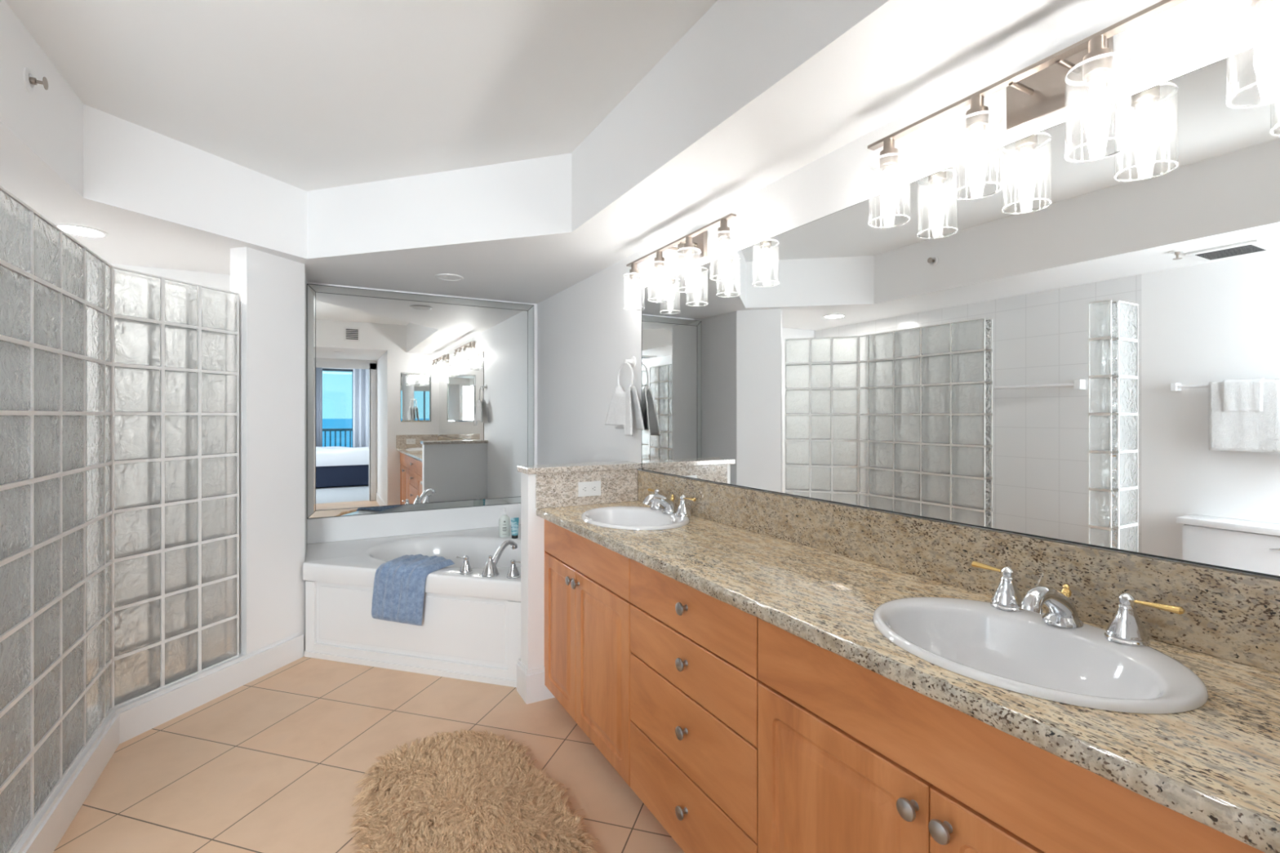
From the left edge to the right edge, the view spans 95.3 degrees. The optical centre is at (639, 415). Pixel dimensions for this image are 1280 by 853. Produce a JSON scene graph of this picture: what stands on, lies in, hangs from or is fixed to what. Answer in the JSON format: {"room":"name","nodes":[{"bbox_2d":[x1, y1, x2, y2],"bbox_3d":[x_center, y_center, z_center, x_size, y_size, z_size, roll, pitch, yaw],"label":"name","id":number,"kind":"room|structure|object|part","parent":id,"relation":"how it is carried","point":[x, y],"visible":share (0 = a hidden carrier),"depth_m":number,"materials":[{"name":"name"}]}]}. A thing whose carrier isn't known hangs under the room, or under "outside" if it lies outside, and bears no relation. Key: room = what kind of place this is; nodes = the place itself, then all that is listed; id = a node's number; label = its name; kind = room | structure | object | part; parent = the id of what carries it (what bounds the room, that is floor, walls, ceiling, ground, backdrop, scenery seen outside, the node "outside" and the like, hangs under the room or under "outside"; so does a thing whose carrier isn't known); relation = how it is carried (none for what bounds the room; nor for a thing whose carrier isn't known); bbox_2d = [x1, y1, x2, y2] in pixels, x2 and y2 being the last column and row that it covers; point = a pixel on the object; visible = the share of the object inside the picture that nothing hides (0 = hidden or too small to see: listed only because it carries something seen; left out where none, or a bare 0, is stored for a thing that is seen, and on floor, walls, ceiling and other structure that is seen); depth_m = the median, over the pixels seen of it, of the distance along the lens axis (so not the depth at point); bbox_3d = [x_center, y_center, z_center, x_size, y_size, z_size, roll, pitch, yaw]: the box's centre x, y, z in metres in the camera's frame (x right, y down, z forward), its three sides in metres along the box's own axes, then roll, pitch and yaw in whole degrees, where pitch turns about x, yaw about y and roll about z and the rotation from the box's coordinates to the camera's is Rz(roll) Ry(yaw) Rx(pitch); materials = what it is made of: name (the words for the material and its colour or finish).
{"room":"bathroom","nodes":[
{"label":"bathroom","id":0,"kind":"room"},
{"bbox_2d":[0,185,239,852],"bbox_3d":[-1.928,0.281,2.095,0.334,1.729,1.414,0,0,-13],"label":"glass wall","id":1,"kind":"structure","parent":0,"point":[42,269],"depth_m":2.01,"materials":[{"name":"clear glass"}]},
{"bbox_2d":[0,631,303,852],"bbox_3d":[-1.719,1.213,1.733,0.597,0.134,2.686,0,0,-15],"label":"baseboard","id":2,"kind":"structure","parent":1,"relation":"attached to","point":[127,721],"depth_m":2.27,"materials":[{"name":"white paint"}]},
{"bbox_2d":[230,247,306,654],"bbox_3d":[-1.928,0.235,3.178,0.243,2.090,0.753,0,0,-11],"label":"wall pier","id":3,"kind":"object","parent":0,"point":[272,289],"visible":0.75,"depth_m":2.92,"materials":[{"name":"white paint"}]},
{"bbox_2d":[13,260,537,663],"bbox_3d":[-2.027,0.010,3.599,2.858,2.540,0.100,0,0,-29],"label":"wall","id":4,"kind":"structure","parent":0,"point":[218,281],"depth_m":3.20,"materials":[{"name":"white paint"}]},
{"bbox_2d":[306,503,520,543],"bbox_3d":[-1.384,0.704,3.886,1.446,0.151,0.011,0,0,-29],"label":"backsplash","id":5,"kind":"structure","parent":4,"relation":"attached to","point":[323,530],"depth_m":3.80,"materials":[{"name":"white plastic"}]},
{"bbox_2d":[306,284,533,519],"bbox_3d":[-1.393,-0.086,3.881,1.428,1.426,0.009,0,0,-29],"label":"mirror","id":6,"kind":"object","parent":4,"relation":"attached to","point":[415,402],"visible":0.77,"depth_m":3.83,"materials":[{"name":"silver metal"}]},
{"bbox_2d":[10,638,684,852],"bbox_3d":[-0.632,1.330,1.153,2.958,0.100,5.730,0,0,-29],"label":"floor","id":7,"kind":"structure","parent":0,"point":[272,763],"depth_m":2.16,"materials":[{"name":"beige tile"}]},
{"bbox_2d":[302,524,520,687],"bbox_3d":[-1.042,1.030,3.252,1.460,0.500,1.450,0,0,-29],"label":"bathtub","id":8,"kind":"object","parent":7,"relation":"on","point":[470,628],"visible":0.59,"depth_m":2.98,"materials":[{"name":"white ceramic"}]},
{"bbox_2d":[371,554,454,625],"bbox_3d":[-1.166,0.883,2.981,0.345,0.304,0.242,0,0,16],"label":"bath towel","id":9,"kind":"object","parent":8,"relation":"on","point":[399,583],"visible":1,"depth_m":2.88,"materials":[{"name":"blue fabric"}]},
{"bbox_2d":[456,539,520,578],"bbox_3d":[-0.737,0.701,2.856,0.341,0.157,0.169,0,0,-8],"label":"faucet","id":10,"kind":"object","parent":8,"relation":"on","point":[490,570],"visible":0.99,"depth_m":2.85,"materials":[{"name":"silver metal"}]},
{"bbox_3d":[-0.862,0.736,2.892,0.064,0.085,0.064,0,0,-29],"label":"handle","id":11,"kind":"part","parent":10,"relation":"part of","materials":[{"name":"silver metal"}]},
{"bbox_3d":[-0.687,0.701,2.879,0.187,0.157,0.084,0,0,-29],"label":"spout","id":12,"kind":"part","parent":10,"relation":"part of","materials":[{"name":"silver metal"}]},
{"bbox_3d":[-0.612,0.736,2.819,0.064,0.085,0.064,0,0,-29],"label":"handle","id":13,"kind":"part","parent":10,"relation":"part of","materials":[{"name":"silver metal"}]},
{"bbox_2d":[498,508,510,537],"bbox_3d":[-0.872,0.689,3.759,0.071,0.181,0.054,0,0,-29],"label":"lotion bottle","id":14,"kind":"object","parent":8,"relation":"on","point":[504,520],"visible":1,"depth_m":3.74,"materials":[{"name":"white plastic"}]},
{"bbox_2d":[511,517,519,538],"bbox_3d":[-0.797,0.716,3.717,0.043,0.128,0.044,0,0,14],"label":"tube","id":15,"kind":"object","parent":8,"relation":"on","point":[514,522],"visible":1,"depth_m":3.71,"materials":[{"name":"teal plastic"}]},
{"bbox_2d":[343,728,601,852],"bbox_3d":[-0.486,1.274,1.716,0.556,0.012,1.202,0,0,-29],"label":"sheepskin rug","id":16,"kind":"object","parent":7,"relation":"on","point":[471,791],"visible":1,"depth_m":1.87,"materials":[{"name":"beige fur"}]},
{"bbox_2d":[544,519,631,786],"bbox_3d":[-0.033,0.867,2.384,0.520,0.824,0.833,0,0,-29],"label":"vanity cabinet","id":17,"kind":"object","parent":7,"relation":"on","point":[587,583],"visible":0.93,"depth_m":2.19,"materials":[{"name":"brown wood"}]},
{"bbox_3d":[-0.335,0.916,2.475,0.018,0.598,0.363,0,0,-29],"label":"door","id":18,"kind":"part","parent":17,"relation":"part of","materials":[{"name":"brown wood"}]},
{"bbox_3d":[-0.282,0.658,2.328,0.030,0.036,0.036,0,0,-29],"label":"knob","id":19,"kind":"part","parent":17,"relation":"part of","materials":[{"name":"grey metal"}]},
{"bbox_3d":[-0.253,0.658,2.276,0.030,0.036,0.036,0,0,-29],"label":"knob","id":20,"kind":"part","parent":17,"relation":"part of","materials":[{"name":"grey metal"}]},
{"bbox_3d":[-0.137,0.916,2.114,0.018,0.598,0.457,0,0,-29],"label":"door","id":21,"kind":"part","parent":17,"relation":"part of","materials":[{"name":"brown wood"}]},
{"bbox_2d":[630,559,760,852],"bbox_3d":[0.320,0.867,1.739,0.520,0.824,0.633,0,0,-29],"label":"drawers","id":22,"kind":"object","parent":7,"relation":"on","point":[694,680],"visible":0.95,"depth_m":1.58,"materials":[{"name":"brown wood"}]},
{"bbox_3d":[0.115,1.090,1.604,0.030,0.036,0.036,0,0,-29],"label":"knob","id":23,"kind":"part","parent":22,"relation":"part of","materials":[{"name":"grey metal"}]},
{"bbox_3d":[0.115,0.871,1.604,0.030,0.036,0.036,0,0,-29],"label":"knob","id":24,"kind":"part","parent":22,"relation":"part of","materials":[{"name":"grey metal"}]},
{"bbox_3d":[0.115,0.683,1.604,0.030,0.036,0.036,0,0,-29],"label":"knob","id":25,"kind":"part","parent":22,"relation":"part of","materials":[{"name":"grey metal"}]},
{"bbox_3d":[0.115,0.530,1.604,0.030,0.036,0.036,0,0,-29],"label":"knob","id":26,"kind":"part","parent":22,"relation":"part of","materials":[{"name":"grey metal"}]},
{"bbox_3d":[0.126,1.105,1.633,0.018,0.217,0.631,0,0,-29],"label":"drawer","id":27,"kind":"part","parent":22,"relation":"part of","materials":[{"name":"brown wood"}]},
{"bbox_3d":[0.126,0.883,1.633,0.018,0.217,0.631,0,0,-29],"label":"drawer","id":28,"kind":"part","parent":22,"relation":"part of","materials":[{"name":"brown wood"}]},
{"bbox_3d":[0.126,0.535,1.633,0.018,0.152,0.631,0,0,-29],"label":"drawer","id":29,"kind":"part","parent":22,"relation":"part of","materials":[{"name":"brown wood"}]},
{"bbox_3d":[0.126,0.693,1.633,0.018,0.154,0.631,0,0,-29],"label":"drawer","id":30,"kind":"part","parent":22,"relation":"part of","materials":[{"name":"brown wood"}]},
{"bbox_2d":[757,617,1265,852],"bbox_3d":[0.694,0.867,1.055,0.520,0.824,0.923,0,0,-29],"label":"vanity cabinet","id":31,"kind":"object","parent":7,"relation":"on","point":[852,758],"visible":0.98,"depth_m":1.01,"materials":[{"name":"brown wood"}]},
{"bbox_3d":[0.383,0.916,1.163,0.018,0.598,0.432,0,0,-29],"label":"door","id":32,"kind":"part","parent":31,"relation":"part of","materials":[{"name":"brown wood"}]},
{"bbox_3d":[0.454,0.662,0.984,0.030,0.036,0.036,0,0,-29],"label":"knob","id":33,"kind":"part","parent":31,"relation":"part of","materials":[{"name":"grey metal"}]},
{"bbox_2d":[536,501,1279,852],"bbox_3d":[0.346,0.434,1.686,0.529,0.035,2.422,0,0,-29],"label":"countertop","id":34,"kind":"structure","parent":31,"relation":"on","point":[1215,764],"depth_m":0.92,"materials":[{"name":"beige stone"}]},
{"bbox_2d":[581,506,689,530],"bbox_3d":[-0.022,0.474,2.364,0.410,0.142,0.516,0,0,-29],"label":"sink","id":35,"kind":"object","parent":34,"relation":"in","point":[625,517],"visible":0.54,"depth_m":2.49,"materials":[{"name":"white ceramic"}]},
{"bbox_2d":[642,488,696,516],"bbox_3d":[0.083,0.362,2.422,0.161,0.085,0.364,0,0,-29],"label":"faucet","id":36,"kind":"object","parent":34,"relation":"on","point":[658,501],"visible":1,"depth_m":2.40,"materials":[{"name":"silver metal"}]},
{"bbox_3d":[0.075,0.362,2.536,0.064,0.085,0.064,0,0,-29],"label":"handle","id":37,"kind":"part","parent":36,"relation":"part of","materials":[{"name":"silver metal"}]},
{"bbox_3d":[0.083,0.364,2.422,0.161,0.082,0.066,0,0,-29],"label":"spout","id":38,"kind":"part","parent":36,"relation":"part of","materials":[{"name":"silver metal"}]},
{"bbox_3d":[0.137,0.364,2.452,0.020,0.065,0.020,0,0,-29],"label":"lift rod","id":39,"kind":"part","parent":36,"relation":"part of","materials":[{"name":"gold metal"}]},
{"bbox_3d":[0.175,0.362,2.354,0.064,0.085,0.064,0,0,-29],"label":"handle","id":40,"kind":"part","parent":36,"relation":"part of","materials":[{"name":"silver metal"}]},
{"bbox_3d":[0.199,0.330,2.318,0.019,0.013,0.071,0,0,-29],"label":"lever","id":41,"kind":"part","parent":36,"relation":"part of","materials":[{"name":"gold metal"}]},
{"bbox_2d":[872,596,1208,713],"bbox_3d":[0.679,0.474,1.061,0.410,0.142,0.516,0,0,-29],"label":"sink","id":42,"kind":"object","parent":34,"relation":"in","point":[1020,652],"visible":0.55,"depth_m":1.09,"materials":[{"name":"white ceramic"}]},
{"bbox_2d":[971,560,1185,647],"bbox_3d":[0.785,0.362,1.119,0.161,0.085,0.364,0,0,-29],"label":"faucet","id":43,"kind":"object","parent":34,"relation":"on","point":[1126,628],"visible":1,"depth_m":1.09,"materials":[{"name":"silver metal"}]},
{"bbox_3d":[0.759,0.330,1.272,0.019,0.013,0.071,0,0,-29],"label":"lever","id":44,"kind":"part","parent":43,"relation":"part of","materials":[{"name":"gold metal"}]},
{"bbox_3d":[0.777,0.362,1.233,0.064,0.085,0.064,0,0,-29],"label":"handle","id":45,"kind":"part","parent":43,"relation":"part of","materials":[{"name":"silver metal"}]},
{"bbox_3d":[0.785,0.364,1.119,0.161,0.082,0.066,0,0,-29],"label":"spout","id":46,"kind":"part","parent":43,"relation":"part of","materials":[{"name":"silver metal"}]},
{"bbox_3d":[0.839,0.364,1.148,0.020,0.065,0.020,0,0,-29],"label":"lift rod","id":47,"kind":"part","parent":43,"relation":"part of","materials":[{"name":"gold metal"}]},
{"bbox_3d":[0.876,0.362,1.050,0.064,0.085,0.064,0,0,-29],"label":"handle","id":48,"kind":"part","parent":43,"relation":"part of","materials":[{"name":"silver metal"}]},
{"bbox_3d":[0.900,0.330,1.015,0.019,0.013,0.071,0,0,-29],"label":"lever","id":49,"kind":"part","parent":43,"relation":"part of","materials":[{"name":"gold metal"}]},
{"bbox_3d":[0.482,0.662,0.932,0.030,0.036,0.036,0,0,-29],"label":"knob","id":50,"kind":"part","parent":31,"relation":"part of","materials":[{"name":"grey metal"}]},
{"bbox_3d":[0.593,0.916,0.779,0.018,0.598,0.439,0,0,-29],"label":"door","id":51,"kind":"part","parent":31,"relation":"part of","materials":[{"name":"brown wood"}]},
{"bbox_2d":[4,0,717,191],"bbox_3d":[-1.023,-1.210,1.868,2.958,0.100,4.100,0,0,-29],"label":"ceiling","id":52,"kind":"structure","parent":0,"point":[304,95],"depth_m":1.95,"materials":[{"name":"paint"}]},
{"bbox_2d":[0,0,1125,304],"bbox_3d":[-1.004,-0.985,1.833,2.758,0.350,3.980,0,0,-29],"label":"ceiling","id":53,"kind":"structure","parent":0,"point":[756,92],"depth_m":2.16,"materials":[{"name":"white paint"}]},
{"bbox_2d":[22,67,48,92],"bbox_3d":[-1.829,-1.012,1.770,0.040,0.068,0.068,0,0,-29],"label":"sprinkler","id":54,"kind":"object","parent":53,"relation":"attached to","point":[29,81],"visible":1,"depth_m":1.76,"materials":[{"name":"white plastic"}]},
{"bbox_2d":[53,223,108,237],"bbox_3d":[-2.444,-0.806,2.550,0.180,0.007,0.180,0,0,-29],"label":"recessed light","id":55,"kind":"object","parent":53,"relation":"in","point":[76,229],"visible":0.8,"depth_m":2.54,"materials":[{"name":"white plastic"}]},
{"bbox_2d":[435,273,463,280],"bbox_3d":[-1.115,-0.806,3.414,0.160,0.007,0.160,0,0,-29],"label":"recessed light","id":56,"kind":"object","parent":53,"relation":"in","point":[446,277],"visible":1,"depth_m":3.40,"materials":[{"name":"white plastic"}]},
{"bbox_2d":[520,468,639,669],"bbox_3d":[-0.276,0.770,2.787,0.566,1.020,0.105,0,0,-29],"label":"wall","id":57,"kind":"structure","parent":0,"point":[532,526],"depth_m":2.63,"materials":[{"name":"white paint"}]},
{"bbox_2d":[516,658,555,704],"bbox_3d":[-0.473,1.208,2.688,0.150,0.145,0.149,0,0,-29],"label":"baseboard","id":58,"kind":"structure","parent":57,"relation":"attached to","point":[531,686],"depth_m":2.62,"materials":[{"name":"white paint"}]},
{"bbox_2d":[517,461,641,474],"bbox_3d":[-0.280,0.246,2.781,0.578,0.026,0.156,0,0,-29],"label":"wall cap","id":59,"kind":"object","parent":57,"relation":"on","point":[597,466],"visible":1,"depth_m":2.71,"materials":[{"name":"beige stone"}]},
{"bbox_2d":[535,468,637,508],"bbox_3d":[-0.241,0.339,2.735,0.510,0.156,0.020,0,0,-29],"label":"side splash","id":60,"kind":"object","parent":57,"relation":"attached to","point":[554,490],"visible":0.94,"depth_m":2.71,"materials":[{"name":"beige stone"}]},
{"bbox_2d":[577,480,600,497],"bbox_3d":[-0.235,0.342,2.723,0.114,0.068,0.007,0,0,-29],"label":"outlet plate","id":61,"kind":"object","parent":60,"relation":"attached to","point":[584,488],"visible":1,"depth_m":2.72,"materials":[{"name":"white plastic"}]},
{"bbox_2d":[582,485,588,492],"bbox_3d":[-0.255,0.342,2.710,0.034,0.028,0.003,0,0,-29],"label":"receptacle","id":62,"kind":"object","parent":61,"relation":"attached to","point":[584,488],"depth_m":2.71,"materials":[{"name":"white plastic"}]},
{"bbox_2d":[591,485,597,491],"bbox_3d":[-0.213,0.342,2.733,0.034,0.028,0.003,0,0,-29],"label":"receptacle","id":63,"kind":"object","parent":61,"relation":"attached to","point":[593,488],"depth_m":2.73,"materials":[{"name":"white plastic"}]},
{"bbox_2d":[537,0,1279,579],"bbox_3d":[0.250,0.010,2.519,0.100,2.540,4.180,0,0,-29],"label":"wall","id":64,"kind":"structure","parent":0,"point":[585,333],"depth_m":1.90,"materials":[{"name":"white paint"}]},
{"bbox_2d":[617,356,635,393],"bbox_3d":[-0.055,-0.194,2.917,0.052,0.203,0.170,0,0,-29],"label":"towel ring","id":65,"kind":"object","parent":64,"relation":"attached to","point":[632,362],"visible":0.8,"depth_m":2.91,"materials":[{"name":"white metal"}]},
{"bbox_2d":[604,385,644,435],"bbox_3d":[-0.079,-0.029,2.917,0.076,0.253,0.302,0,0,-29],"label":"hand towel","id":66,"kind":"object","parent":65,"relation":"hanging from","point":[624,411],"visible":1,"depth_m":2.87,"materials":[{"name":"white fabric"}]},
{"bbox_2d":[623,213,737,311],"bbox_3d":[0.161,-0.624,2.419,0.151,0.256,0.800,0,0,-29],"label":"vanity light","id":67,"kind":"object","parent":64,"relation":"attached to","point":[692,247],"visible":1,"depth_m":2.37,"materials":[{"name":"white glass"}]},
{"bbox_2d":[629,262,639,281],"bbox_3d":[-0.026,-0.664,2.707,0.045,0.079,0.045,0,0,-29],"label":"socket","id":68,"kind":"object","parent":67,"relation":"attached to","point":[633,273],"depth_m":2.69,"materials":[{"name":"silver metal"}]},
{"bbox_3d":[-0.026,-0.575,2.707,0.099,0.158,0.099,0,0,-29],"label":"lamp shade","id":69,"kind":"part","parent":67,"relation":"part of","materials":[{"name":"clear glass"}]},
{"bbox_3d":[-0.026,-0.587,2.707,0.037,0.082,0.037,0,0,-29],"label":"bulb","id":70,"kind":"part","parent":67,"relation":"part of","materials":[{"name":"white glass"}]},
{"bbox_2d":[653,250,664,271],"bbox_3d":[0.083,-0.664,2.507,0.045,0.079,0.045,0,0,-29],"label":"socket","id":71,"kind":"object","parent":67,"relation":"attached to","point":[659,261],"depth_m":2.49,"materials":[{"name":"silver metal"}]},
{"bbox_3d":[0.083,-0.587,2.507,0.037,0.082,0.037,0,0,-29],"label":"bulb","id":72,"kind":"part","parent":67,"relation":"part of","materials":[{"name":"white glass"}]},
{"bbox_3d":[0.083,-0.575,2.507,0.099,0.158,0.099,0,0,-29],"label":"lamp shade","id":73,"kind":"part","parent":67,"relation":"part of","materials":[{"name":"clear glass"}]},
{"bbox_3d":[0.155,-0.705,2.467,0.077,0.011,0.012,0,0,-29],"label":"arm","id":74,"kind":"part","parent":67,"relation":"part of","materials":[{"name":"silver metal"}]},
{"bbox_3d":[0.193,-0.575,2.306,0.099,0.158,0.099,0,0,-29],"label":"lamp shade","id":75,"kind":"part","parent":67,"relation":"part of","materials":[{"name":"clear glass"}]},
{"bbox_2d":[683,236,694,257],"bbox_3d":[0.193,-0.664,2.306,0.045,0.079,0.045,0,0,-29],"label":"socket","id":76,"kind":"object","parent":67,"relation":"attached to","point":[688,247],"depth_m":2.29,"materials":[{"name":"silver metal"}]},
{"bbox_3d":[0.193,-0.587,2.306,0.037,0.082,0.037,0,0,-29],"label":"bulb","id":77,"kind":"part","parent":67,"relation":"part of","materials":[{"name":"white glass"}]},
{"bbox_2d":[717,219,729,243],"bbox_3d":[0.302,-0.664,2.106,0.045,0.079,0.045,0,0,-29],"label":"socket","id":78,"kind":"object","parent":67,"relation":"attached to","point":[723,236],"depth_m":2.09,"materials":[{"name":"silver metal"}]},
{"bbox_3d":[0.302,-0.587,2.106,0.037,0.082,0.037,0,0,-29],"label":"bulb","id":79,"kind":"part","parent":67,"relation":"part of","materials":[{"name":"white glass"}]},
{"bbox_3d":[0.302,-0.575,2.106,0.099,0.158,0.099,0,0,-29],"label":"lamp shade","id":80,"kind":"part","parent":67,"relation":"part of","materials":[{"name":"clear glass"}]},
{"bbox_2d":[637,470,1279,673],"bbox_3d":[0.574,0.342,1.800,0.020,0.148,2.402,0,0,-29],"label":"backsplash","id":81,"kind":"structure","parent":64,"relation":"attached to","point":[1231,615],"depth_m":1.28,"materials":[{"name":"beige stone"}]},
{"bbox_2d":[641,46,1279,577],"bbox_3d":[0.584,-0.176,1.798,0.006,0.884,2.394,0,0,-29],"label":"vanity mirror","id":82,"kind":"object","parent":64,"relation":"attached to","point":[1087,353],"visible":1,"depth_m":1.28,"materials":[{"name":"silver metal"}]},
{"bbox_2d":[867,0,1279,227],"bbox_3d":[0.825,-0.624,1.206,0.151,0.256,0.800,0,0,-29],"label":"vanity light","id":83,"kind":"object","parent":64,"relation":"attached to","point":[1081,73],"visible":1,"depth_m":1.21,"materials":[{"name":"silver metal"}]},
{"bbox_2d":[879,138,898,173],"bbox_3d":[0.637,-0.664,1.494,0.045,0.079,0.045,0,0,-29],"label":"socket","id":84,"kind":"object","parent":83,"relation":"attached to","point":[888,164],"depth_m":1.48,"materials":[{"name":"silver metal"}]},
{"bbox_3d":[0.637,-0.587,1.494,0.037,0.082,0.037,0,0,-29],"label":"bulb","id":85,"kind":"part","parent":83,"relation":"part of","materials":[{"name":"white glass"}]},
{"bbox_3d":[0.637,-0.575,1.494,0.099,0.158,0.099,0,0,-29],"label":"lamp shade","id":86,"kind":"part","parent":83,"relation":"part of","materials":[{"name":"clear glass"}]},
{"bbox_2d":[965,94,988,137],"bbox_3d":[0.747,-0.664,1.293,0.045,0.079,0.045,0,0,-29],"label":"socket","id":87,"kind":"object","parent":83,"relation":"attached to","point":[976,125],"depth_m":1.28,"materials":[{"name":"silver metal"}]},
{"bbox_3d":[0.747,-0.587,1.293,0.037,0.082,0.037,0,0,-29],"label":"bulb","id":88,"kind":"part","parent":83,"relation":"part of","materials":[{"name":"white glass"}]},
{"bbox_3d":[0.747,-0.575,1.293,0.099,0.158,0.099,0,0,-29],"label":"lamp shade","id":89,"kind":"part","parent":83,"relation":"part of","materials":[{"name":"clear glass"}]},
{"bbox_3d":[0.818,-0.705,1.254,0.077,0.011,0.012,0,0,-29],"label":"arm","id":90,"kind":"part","parent":83,"relation":"part of","materials":[{"name":"silver metal"}]},
{"bbox_3d":[0.862,-0.705,1.175,0.077,0.011,0.012,0,0,-29],"label":"arm","id":91,"kind":"part","parent":83,"relation":"part of","materials":[{"name":"silver metal"}]},
{"bbox_2d":[1082,35,1112,86],"bbox_3d":[0.857,-0.664,1.093,0.045,0.079,0.045,0,0,-29],"label":"socket","id":92,"kind":"object","parent":83,"relation":"attached to","point":[1095,73],"depth_m":1.08,"materials":[{"name":"silver metal"}]},
{"bbox_3d":[0.857,-0.587,1.093,0.037,0.082,0.037,0,0,-29],"label":"bulb","id":93,"kind":"part","parent":83,"relation":"part of","materials":[{"name":"white glass"}]},
{"bbox_3d":[0.857,-0.575,1.093,0.099,0.158,0.099,0,0,-29],"label":"lamp shade","id":94,"kind":"part","parent":83,"relation":"part of","materials":[{"name":"clear glass"}]},
{"bbox_3d":[0.966,-0.575,0.892,0.099,0.158,0.099,0,0,-29],"label":"lamp shade","id":95,"kind":"part","parent":83,"relation":"part of","materials":[{"name":"clear glass"}]},
{"bbox_2d":[1250,0,1279,13],"bbox_3d":[0.966,-0.664,0.892,0.045,0.079,0.045,0,0,-29],"label":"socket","id":96,"kind":"object","parent":83,"relation":"attached to","point":[1263,6],"depth_m":0.89,"materials":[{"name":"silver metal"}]},
{"bbox_3d":[0.966,-0.587,0.892,0.037,0.082,0.037,0,0,-29],"label":"bulb","id":97,"kind":"part","parent":83,"relation":"part of","materials":[{"name":"white glass"}]}
]}

